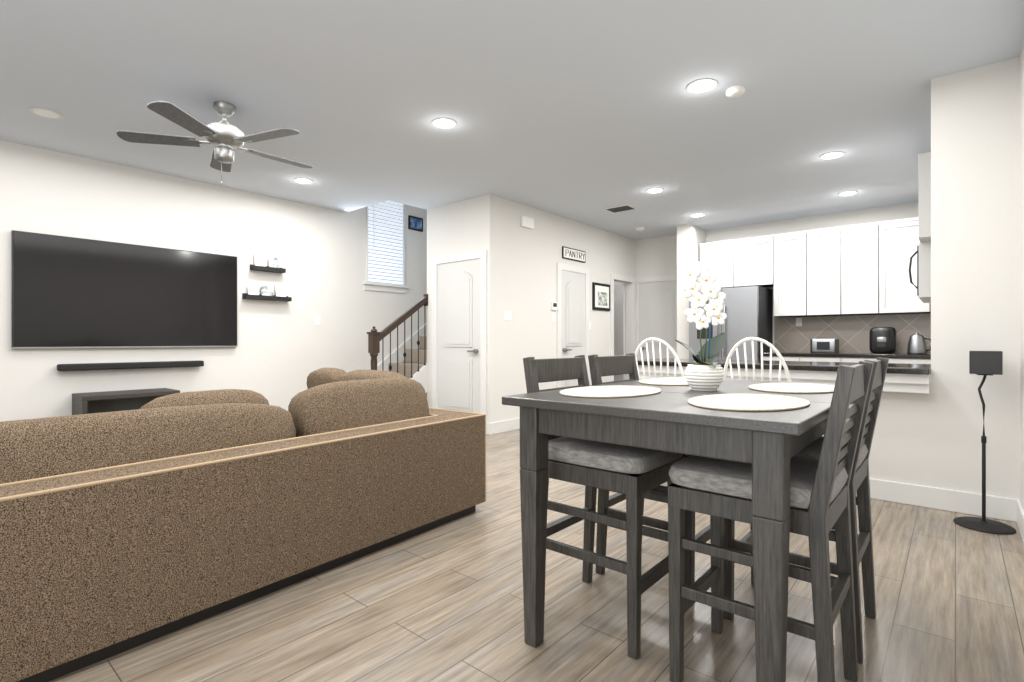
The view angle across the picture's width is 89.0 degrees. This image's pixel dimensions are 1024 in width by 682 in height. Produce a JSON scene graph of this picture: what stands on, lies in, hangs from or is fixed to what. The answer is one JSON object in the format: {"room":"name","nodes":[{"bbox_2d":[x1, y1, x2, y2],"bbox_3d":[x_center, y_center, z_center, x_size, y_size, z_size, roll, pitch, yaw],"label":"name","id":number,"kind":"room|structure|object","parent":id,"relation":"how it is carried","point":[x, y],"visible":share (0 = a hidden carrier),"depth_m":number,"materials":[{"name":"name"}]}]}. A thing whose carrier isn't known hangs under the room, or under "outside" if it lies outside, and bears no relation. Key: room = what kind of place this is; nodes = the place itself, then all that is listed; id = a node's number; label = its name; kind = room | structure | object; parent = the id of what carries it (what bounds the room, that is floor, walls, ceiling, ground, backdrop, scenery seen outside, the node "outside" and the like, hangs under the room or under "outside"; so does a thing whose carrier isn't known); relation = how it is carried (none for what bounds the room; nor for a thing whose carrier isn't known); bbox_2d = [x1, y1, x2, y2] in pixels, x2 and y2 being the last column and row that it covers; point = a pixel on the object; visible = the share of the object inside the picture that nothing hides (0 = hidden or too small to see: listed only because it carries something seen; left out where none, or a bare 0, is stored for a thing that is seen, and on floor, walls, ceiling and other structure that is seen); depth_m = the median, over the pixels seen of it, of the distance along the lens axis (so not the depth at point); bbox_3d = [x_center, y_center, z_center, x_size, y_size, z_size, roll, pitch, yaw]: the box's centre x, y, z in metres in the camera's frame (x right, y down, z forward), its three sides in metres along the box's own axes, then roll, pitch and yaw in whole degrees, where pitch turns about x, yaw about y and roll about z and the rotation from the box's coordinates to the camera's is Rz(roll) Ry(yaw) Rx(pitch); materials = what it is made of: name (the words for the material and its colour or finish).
{"room":"living room","nodes":[
{"label":"living room","id":0,"kind":"room"},
{"bbox_2d":[0,140,426,421],"bbox_3d":[-3.124,-1.580,5.803,0.140,5.300,11.390,0,0,40],"label":"wall","id":1,"kind":"structure","parent":0,"point":[279,353],"depth_m":5.63,"materials":[{"name":"paint"}]},
{"bbox_2d":[11,230,236,348],"bbox_3d":[-3.624,-0.432,5.067,0.044,0.995,1.800,0,0,40],"label":"tv","id":2,"kind":"object","parent":1,"relation":"attached to","point":[70,292],"visible":1,"depth_m":4.91,"materials":[{"name":"black plastic"}]},
{"bbox_2d":[57,360,203,370],"bbox_3d":[-3.624,0.235,5.027,0.096,0.060,1.160,0,0,40],"label":"soundbar","id":3,"kind":"object","parent":1,"relation":"attached to","point":[107,366],"visible":1,"depth_m":4.94,"materials":[{"name":"black plastic"}]},
{"bbox_2d":[242,284,291,301],"bbox_3d":[-2.808,-0.565,5.987,0.097,0.191,0.520,0,0,40],"label":"shelf","id":4,"kind":"object","parent":1,"relation":"attached to","point":[266,292],"visible":1,"depth_m":5.98,"materials":[{"name":"black wood"}]},
{"bbox_2d":[250,254,285,272],"bbox_3d":[-2.804,-0.895,5.991,0.097,0.191,0.370,0,0,40],"label":"shelf","id":5,"kind":"object","parent":1,"relation":"attached to","point":[260,264],"visible":1,"depth_m":5.97,"materials":[{"name":"black wood"}]},
{"bbox_2d":[315,315,319,324],"bbox_3d":[-2.428,-0.260,6.505,0.009,0.115,0.075,0,0,40],"label":"light switch","id":6,"kind":"object","parent":1,"relation":"attached to","point":[317,320],"visible":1,"depth_m":6.50,"materials":[{"name":"white plastic"}]},
{"bbox_2d":[362,200,408,292],"bbox_3d":[-1.748,-1.435,7.265,0.059,1.490,0.740,0,0,40],"label":"window blind","id":7,"kind":"object","parent":1,"relation":"attached to","point":[385,246],"visible":0.79,"depth_m":7.27,"materials":[{"name":"white plastic"}]},
{"bbox_2d":[379,323,426,363],"bbox_3d":[-0.991,-0.467,8.177,0.030,3.074,4.130,0,0,40],"label":"trim","id":8,"kind":"structure","parent":1,"relation":"attached to","point":[421,331],"depth_m":7.51,"materials":[{"name":"white"}]},
{"bbox_2d":[408,215,422,231],"bbox_3d":[-1.419,-1.730,7.681,0.021,0.200,0.260,0,0,40],"label":"framed picture","id":9,"kind":"object","parent":1,"relation":"attached to","point":[415,223],"visible":0.93,"depth_m":7.66,"materials":[{"name":"black plastic"}]},
{"bbox_2d":[427,209,430,407],"bbox_3d":[0.116,-0.305,7.990,0.120,2.750,3.580,0,0,40],"label":"wall","id":10,"kind":"structure","parent":0,"point":[429,210],"depth_m":6.63,"materials":[{"name":"paint"}]},
{"bbox_2d":[377,363,427,392],"bbox_3d":[-1.364,0.674,6.355,0.045,0.792,0.870,0,0,40],"label":"trim","id":11,"kind":"structure","parent":10,"relation":"attached to","point":[420,376],"depth_m":6.63,"materials":[{"name":"white wood"}]},
{"bbox_2d":[431,197,478,407],"bbox_3d":[-0.640,-0.305,6.361,0.840,2.750,0.120,0,0,40],"label":"wall","id":12,"kind":"structure","parent":0,"point":[454,226],"depth_m":6.33,"materials":[{"name":"paint"}]},
{"bbox_2d":[0,0,1023,239],"bbox_3d":[-0.641,-1.750,3.729,6.790,0.140,11.450,0,0,40],"label":"ceiling","id":13,"kind":"structure","parent":0,"point":[587,112],"depth_m":3.55,"materials":[{"name":"paint"}]},
{"bbox_2d":[29,107,62,118],"bbox_3d":[-3.423,-1.676,3.828,0.196,0.006,0.184,0,0,40],"label":"recessed light","id":14,"kind":"object","parent":13,"relation":"in","point":[42,112],"depth_m":3.83,"materials":[{"name":"white plastic"}]},
{"bbox_2d":[117,101,312,184],"bbox_3d":[-2.016,-1.389,3.756,1.265,0.579,1.212,0,0,40],"label":"ceiling fan","id":15,"kind":"object","parent":13,"relation":"hanging from","point":[224,137],"visible":1,"depth_m":3.62,"materials":[{"name":"silver metal"}]},
{"bbox_2d":[294,178,312,183],"bbox_3d":[-2.181,-1.676,5.445,0.193,0.006,0.187,0,0,40],"label":"recessed light","id":16,"kind":"object","parent":13,"relation":"in","point":[299,180],"depth_m":5.43,"materials":[{"name":"white plastic"}]},
{"bbox_2d":[432,118,456,128],"bbox_3d":[-0.521,-1.676,4.007,0.192,0.006,0.195,0,0,40],"label":"recessed light","id":17,"kind":"object","parent":13,"relation":"in","point":[443,123],"depth_m":4.01,"materials":[{"name":"white plastic"}]},
{"bbox_2d":[603,204,636,212],"bbox_3d":[1.368,-1.671,6.583,0.350,0.015,0.240,0,0,40],"label":"ceiling vent","id":18,"kind":"object","parent":13,"relation":"in","point":[620,208],"visible":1,"depth_m":6.55,"materials":[{"name":"white metal"}]},
{"bbox_2d":[636,227,643,230],"bbox_3d":[1.903,-1.661,7.744,0.128,0.036,0.128,0,0,31],"label":"smoke detector","id":19,"kind":"object","parent":13,"relation":"attached to","point":[638,228],"depth_m":7.70,"materials":[{"name":"white plastic"}]},
{"bbox_2d":[646,188,663,192],"bbox_3d":[1.584,-1.676,5.792,0.187,0.006,0.202,0,0,40],"label":"recessed light","id":20,"kind":"object","parent":13,"relation":"in","point":[652,190],"depth_m":5.79,"materials":[{"name":"white"}]},
{"bbox_2d":[690,213,704,216],"bbox_3d":[2.460,-1.676,6.931,0.184,0.006,0.198,0,0,40],"label":"recessed light","id":21,"kind":"object","parent":13,"relation":"in","point":[697,214],"depth_m":6.94,"materials":[{"name":"white"}]},
{"bbox_2d":[687,79,716,92],"bbox_3d":[1.246,-1.676,3.420,0.190,0.006,0.194,0,0,40],"label":"recessed light","id":22,"kind":"object","parent":13,"relation":"in","point":[701,85],"depth_m":3.41,"materials":[{"name":"white"}]},
{"bbox_2d":[726,85,744,97],"bbox_3d":[1.494,-1.662,3.483,0.119,0.034,0.119,0,0,31],"label":"smoke detector","id":23,"kind":"object","parent":13,"relation":"attached to","point":[735,91],"depth_m":3.45,"materials":[{"name":"white plastic"}]},
{"bbox_2d":[820,151,843,158],"bbox_3d":[2.883,-1.676,4.698,0.185,0.006,0.200,0,0,40],"label":"recessed light","id":24,"kind":"object","parent":13,"relation":"in","point":[831,155],"depth_m":4.70,"materials":[{"name":"white"}]},
{"bbox_2d":[838,191,857,195],"bbox_3d":[3.810,-1.676,5.905,0.182,0.006,0.204,0,0,40],"label":"recessed light","id":25,"kind":"object","parent":13,"relation":"in","point":[847,193],"depth_m":5.91,"materials":[{"name":"white plastic"}]},
{"bbox_2d":[49,429,1023,681],"bbox_3d":[-0.641,1.130,3.729,6.990,0.120,11.650,0,0,40],"label":"floor","id":26,"kind":"structure","parent":0,"point":[443,603],"depth_m":2.01,"materials":[{"name":"brown wood"}]},
{"bbox_2d":[72,388,179,414],"bbox_3d":[-3.555,0.770,4.818,0.420,0.600,0.730,0,0,40],"label":"media console","id":27,"kind":"object","parent":26,"relation":"on","point":[99,402],"visible":0.29,"depth_m":4.80,"materials":[{"name":"grey wood"}]},
{"bbox_2d":[0,368,485,681],"bbox_3d":[-1.676,0.629,2.389,1.351,0.880,3.241,0,0,37],"label":"sofa","id":28,"kind":"object","parent":26,"relation":"on","point":[126,530],"visible":1,"depth_m":2.02,"materials":[{"name":"brown fabric"}]},
{"bbox_2d":[367,294,427,377],"bbox_3d":[-1.363,0.235,6.357,0.120,1.670,0.874,0,0,40],"label":"stair rail","id":29,"kind":"object","parent":26,"relation":"on","point":[375,337],"visible":0.79,"depth_m":6.24,"materials":[{"name":"brown wood"}]},
{"bbox_2d":[389,336,426,396],"bbox_3d":[-0.529,-0.355,8.034,0.860,2.850,4.350,0,0,40],"label":"stair steps","id":30,"kind":"structure","parent":26,"relation":"on","point":[408,361],"depth_m":7.22,"materials":[{"name":"carpet"}]},
{"bbox_2d":[523,355,684,659],"bbox_3d":[0.367,0.567,2.051,0.513,1.008,0.422,0,0,40],"label":"chair","id":31,"kind":"object","parent":26,"relation":"on","point":[635,475],"visible":0.52,"depth_m":1.88,"materials":[{"name":"grey wood"}]},
{"bbox_2d":[588,353,709,585],"bbox_3d":[0.678,0.567,2.417,0.513,1.008,0.422,0,0,40],"label":"chair","id":32,"kind":"object","parent":26,"relation":"on","point":[600,366],"visible":0.23,"depth_m":2.38,"materials":[{"name":"grey wood"}]},
{"bbox_2d":[635,337,683,379],"bbox_3d":[1.148,0.523,3.880,0.452,1.098,0.483,0,0,40],"label":"stool","id":33,"kind":"object","parent":26,"relation":"on","point":[660,341],"visible":0.25,"depth_m":3.70,"materials":[{"name":"white paint"}]},
{"bbox_2d":[502,376,855,681],"bbox_3d":[0.769,0.632,2.061,0.940,0.875,1.385,0,0,40],"label":"dining table","id":34,"kind":"object","parent":26,"relation":"on","point":[767,445],"visible":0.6,"depth_m":1.49,"materials":[{"name":"grey wood"}]},
{"bbox_2d":[560,386,660,397],"bbox_3d":[0.379,0.191,1.988,0.336,0.005,0.490,0,0,40],"label":"placemat","id":35,"kind":"object","parent":34,"relation":"on","point":[608,391],"visible":1,"depth_m":1.95,"materials":[{"name":"white fabric"}]},
{"bbox_2d":[639,377,688,385],"bbox_3d":[0.794,0.191,2.476,0.336,0.005,0.490,0,0,40],"label":"placemat","id":36,"kind":"object","parent":34,"relation":"on","point":[679,381],"visible":0.54,"depth_m":2.42,"materials":[{"name":"white fabric"}]},
{"bbox_2d":[675,261,726,390],"bbox_3d":[0.761,-0.061,2.093,0.187,0.510,0.198,0,0,40],"label":"orchid pot","id":37,"kind":"object","parent":34,"relation":"on","point":[704,373],"visible":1,"depth_m":2.05,"materials":[{"name":"white ceramic"}]},
{"bbox_2d":[688,394,809,410],"bbox_3d":[0.747,0.191,1.649,0.336,0.005,0.490,0,0,40],"label":"placemat","id":38,"kind":"object","parent":34,"relation":"on","point":[749,402],"visible":1,"depth_m":1.60,"materials":[{"name":"white fabric"}]},
{"bbox_2d":[749,383,834,392],"bbox_3d":[1.162,0.191,2.136,0.336,0.005,0.490,0,0,40],"label":"placemat","id":39,"kind":"object","parent":34,"relation":"on","point":[795,388],"visible":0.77,"depth_m":2.11,"materials":[{"name":"white fabric"}]},
{"bbox_2d":[689,286,772,359],"bbox_3d":[3.060,0.175,7.317,0.915,1.790,0.783,0,0,40],"label":"fridge","id":40,"kind":"object","parent":26,"relation":"on","point":[748,311],"visible":0.31,"depth_m":6.96,"materials":[{"name":"silver metal"}]},
{"bbox_2d":[723,337,791,381],"bbox_3d":[1.659,0.523,3.445,0.452,1.098,0.483,0,0,40],"label":"stool","id":41,"kind":"object","parent":26,"relation":"on","point":[762,341],"visible":0.19,"depth_m":3.27,"materials":[{"name":"white paint"}]},
{"bbox_2d":[668,361,873,681],"bbox_3d":[0.804,0.567,1.640,0.513,1.008,0.422,0,0,40],"label":"chair","id":42,"kind":"object","parent":26,"relation":"on","point":[718,491],"visible":0.96,"depth_m":1.55,"materials":[{"name":"grey wood"}]},
{"bbox_2d":[763,356,799,360],"bbox_3d":[3.643,0.633,6.917,0.444,0.875,0.638,0,0,40],"label":"base cabinet","id":43,"kind":"object","parent":26,"relation":"on","point":[774,358],"depth_m":6.64,"materials":[{"name":"grey wood"}]},
{"bbox_2d":[723,357,888,663],"bbox_3d":[1.122,0.567,2.013,0.513,1.008,0.422,0,0,40],"label":"chair","id":44,"kind":"object","parent":26,"relation":"on","point":[862,547],"visible":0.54,"depth_m":1.98,"materials":[{"name":"grey wood"}]},
{"bbox_2d":[800,356,843,361],"bbox_3d":[3.981,0.633,6.629,0.443,0.875,0.638,0,0,40],"label":"base cabinet","id":45,"kind":"object","parent":26,"relation":"on","point":[802,358],"depth_m":6.37,"materials":[{"name":"grey wood"}]},
{"bbox_2d":[763,352,930,359],"bbox_3d":[4.310,0.174,6.339,2.228,0.038,0.653,0,0,40],"label":"countertop","id":46,"kind":"structure","parent":45,"relation":"on","point":[897,355],"depth_m":6.19,"materials":[{"name":"black stone"}]},
{"bbox_2d":[810,338,838,352],"bbox_3d":[3.951,0.058,6.586,0.290,0.190,0.177,0,0,40],"label":"toaster","id":47,"kind":"object","parent":46,"relation":"on","point":[824,345],"visible":1,"depth_m":6.52,"materials":[{"name":"silver metal"}]},
{"bbox_2d":[869,327,896,353],"bbox_3d":[4.420,-0.007,6.212,0.272,0.320,0.281,0,0,40],"label":"air fryer","id":48,"kind":"object","parent":46,"relation":"on","point":[882,340],"visible":1,"depth_m":6.11,"materials":[{"name":"black plastic"}]},
{"bbox_2d":[907,332,930,353],"bbox_3d":[4.702,0.025,6.004,0.239,0.255,0.180,0,0,40],"label":"kettle","id":49,"kind":"object","parent":46,"relation":"on","point":[916,344],"visible":0.98,"depth_m":5.96,"materials":[{"name":"silver metal"}]},
{"bbox_2d":[844,356,875,362],"bbox_3d":[4.319,0.633,6.342,0.444,0.875,0.638,0,0,40],"label":"base cabinet","id":50,"kind":"object","parent":26,"relation":"on","point":[846,358],"depth_m":6.14,"materials":[{"name":"grey wood"}]},
{"bbox_2d":[888,360,930,363],"bbox_3d":[4.656,0.633,6.054,0.443,0.875,0.638,0,0,40],"label":"base cabinet","id":51,"kind":"object","parent":26,"relation":"on","point":[890,361],"depth_m":5.81,"materials":[{"name":"grey wood"}]},
{"bbox_2d":[953,351,1015,534],"bbox_3d":[2.727,0.564,3.011,0.270,1.012,0.270,0,0,40],"label":"speaker stand","id":52,"kind":"object","parent":26,"relation":"on","point":[985,363],"visible":1,"depth_m":3.00,"materials":[{"name":"black metal"}]},
{"bbox_2d":[479,194,635,422],"bbox_3d":[0.862,-0.305,7.355,0.120,2.750,3.580,0,0,40],"label":"wall","id":53,"kind":"structure","parent":0,"point":[522,262],"depth_m":6.51,"materials":[{"name":"paint"}]},
{"bbox_2d":[487,418,519,434],"bbox_3d":[0.168,1.002,6.442,0.026,0.135,1.321,0,0,40],"label":"baseboard","id":54,"kind":"structure","parent":53,"relation":"attached to","point":[511,424],"depth_m":6.11,"materials":[{"name":"white wood"}]},
{"bbox_2d":[504,311,510,320],"bbox_3d":[-0.047,-0.300,6.185,0.009,0.115,0.120,0,0,40],"label":"light switch","id":55,"kind":"object","parent":53,"relation":"attached to","point":[507,315],"visible":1,"depth_m":6.17,"materials":[{"name":"white plastic"}]},
{"bbox_2d":[521,216,533,228],"bbox_3d":[0.191,-1.465,6.442,0.039,0.130,0.220,0,0,40],"label":"alarm box","id":56,"kind":"object","parent":53,"relation":"attached to","point":[527,222],"visible":1,"depth_m":6.41,"materials":[{"name":"white plastic"}]},
{"bbox_2d":[551,302,556,309],"bbox_3d":[0.559,-0.460,6.884,0.026,0.100,0.110,0,0,40],"label":"light switch","id":57,"kind":"object","parent":53,"relation":"attached to","point":[553,305],"visible":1,"depth_m":6.85,"materials":[{"name":"white plastic"}]},
{"bbox_2d":[562,246,584,262],"bbox_3d":[0.867,-1.200,7.246,0.026,0.160,0.560,0,0,40],"label":"sign","id":58,"kind":"object","parent":53,"relation":"attached to","point":[573,254],"visible":0.98,"depth_m":7.22,"materials":[{"name":"white"}]},
{"bbox_2d":[592,282,609,310],"bbox_3d":[1.341,-0.660,7.801,0.028,0.400,0.480,0,0,40],"label":"framed picture","id":59,"kind":"object","parent":53,"relation":"attached to","point":[600,296],"visible":0.98,"depth_m":7.76,"materials":[{"name":"black"}]},
{"bbox_2d":[677,224,705,358],"bbox_3d":[2.683,-0.305,7.769,0.215,2.750,0.590,0,0,40],"label":"wall","id":60,"kind":"structure","parent":0,"point":[691,238],"depth_m":7.57,"materials":[{"name":"paint"}]},
{"bbox_2d":[614,201,918,353],"bbox_3d":[2.997,-1.580,7.981,6.640,5.300,0.140,0,0,40],"label":"wall","id":61,"kind":"structure","parent":0,"point":[656,256],"depth_m":7.42,"materials":[{"name":"paint"}]},
{"bbox_2d":[700,239,739,287],"bbox_3d":[3.070,-1.095,7.600,0.546,0.670,0.341,0,0,40],"label":"upper cabinet","id":62,"kind":"object","parent":61,"relation":"attached to","point":[722,258],"depth_m":7.43,"materials":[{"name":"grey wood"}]},
{"bbox_2d":[740,234,775,286],"bbox_3d":[3.403,-1.095,7.316,0.569,0.670,0.341,0,0,40],"label":"upper cabinet","id":63,"kind":"object","parent":61,"relation":"attached to","point":[757,254],"depth_m":7.13,"materials":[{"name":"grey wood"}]},
{"bbox_2d":[768,230,811,319],"bbox_3d":[3.771,-0.880,7.003,0.516,1.100,0.341,0,0,40],"label":"upper cabinet","id":64,"kind":"object","parent":61,"relation":"attached to","point":[793,286],"depth_m":6.85,"materials":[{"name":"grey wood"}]},
{"bbox_2d":[812,226,847,315],"bbox_3d":[4.066,-0.880,6.752,0.502,1.100,0.341,0,0,40],"label":"upper cabinet","id":65,"kind":"object","parent":61,"relation":"attached to","point":[829,245],"depth_m":6.58,"materials":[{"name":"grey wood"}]},
{"bbox_2d":[848,221,887,315],"bbox_3d":[4.360,-0.880,6.502,0.507,1.100,0.341,0,0,40],"label":"upper cabinet","id":66,"kind":"object","parent":61,"relation":"attached to","point":[849,287],"depth_m":6.32,"materials":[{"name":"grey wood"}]},
{"bbox_2d":[888,217,930,315],"bbox_3d":[4.690,-0.880,6.221,0.600,1.100,0.341,0,0,40],"label":"upper cabinet","id":67,"kind":"object","parent":61,"relation":"attached to","point":[899,230],"depth_m":6.13,"materials":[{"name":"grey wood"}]},
{"bbox_2d":[638,57,1019,498],"bbox_3d":[2.072,-0.305,3.877,2.450,2.750,0.270,0,0,40],"label":"wall","id":68,"kind":"structure","parent":0,"point":[928,430],"depth_m":3.23,"materials":[{"name":"paint"}]},
{"bbox_2d":[637,358,930,374],"bbox_3d":[2.042,0.189,4.191,2.078,0.038,0.790,0,0,40],"label":"countertop","id":69,"kind":"structure","parent":68,"relation":"on","point":[900,368],"depth_m":3.79,"materials":[{"name":"stone"}]},
{"bbox_2d":[856,478,1013,521],"bbox_3d":[2.060,1.002,3.867,2.396,0.135,0.020,0,0,40],"label":"baseboard","id":70,"kind":"structure","parent":68,"relation":"attached to","point":[1003,508],"depth_m":3.30,"materials":[{"name":"white wood"}]},
{"bbox_2d":[904,240,930,303],"bbox_3d":[3.692,-0.570,4.342,0.579,0.440,0.800,0,0,40],"label":"microwave","id":71,"kind":"object","parent":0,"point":[917,257],"depth_m":4.26,"materials":[{"name":"grey metal"}]},
{"bbox_2d":[916,152,930,243],"bbox_3d":[3.754,-1.110,4.355,0.502,0.640,1.401,0,0,40],"label":"upper cabinet","id":72,"kind":"object","parent":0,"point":[923,222],"depth_m":3.96,"materials":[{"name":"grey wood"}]},
{"bbox_2d":[1020,41,1023,508],"bbox_3d":[1.781,-0.305,1.537,0.140,2.750,11.250,0,0,40],"label":"wall","id":73,"kind":"structure","parent":0,"point":[1022,277],"depth_m":2.96,"materials":[{"name":"paint"}]},
{"bbox_2d":[1014,499,1023,542],"bbox_3d":[0.568,1.002,0.232,0.016,0.135,7.490,0,0,40],"label":"baseboard","id":74,"kind":"structure","parent":73,"relation":"attached to","point":[1018,508],"depth_m":2.93,"materials":[{"name":"white wood"}]}
]}

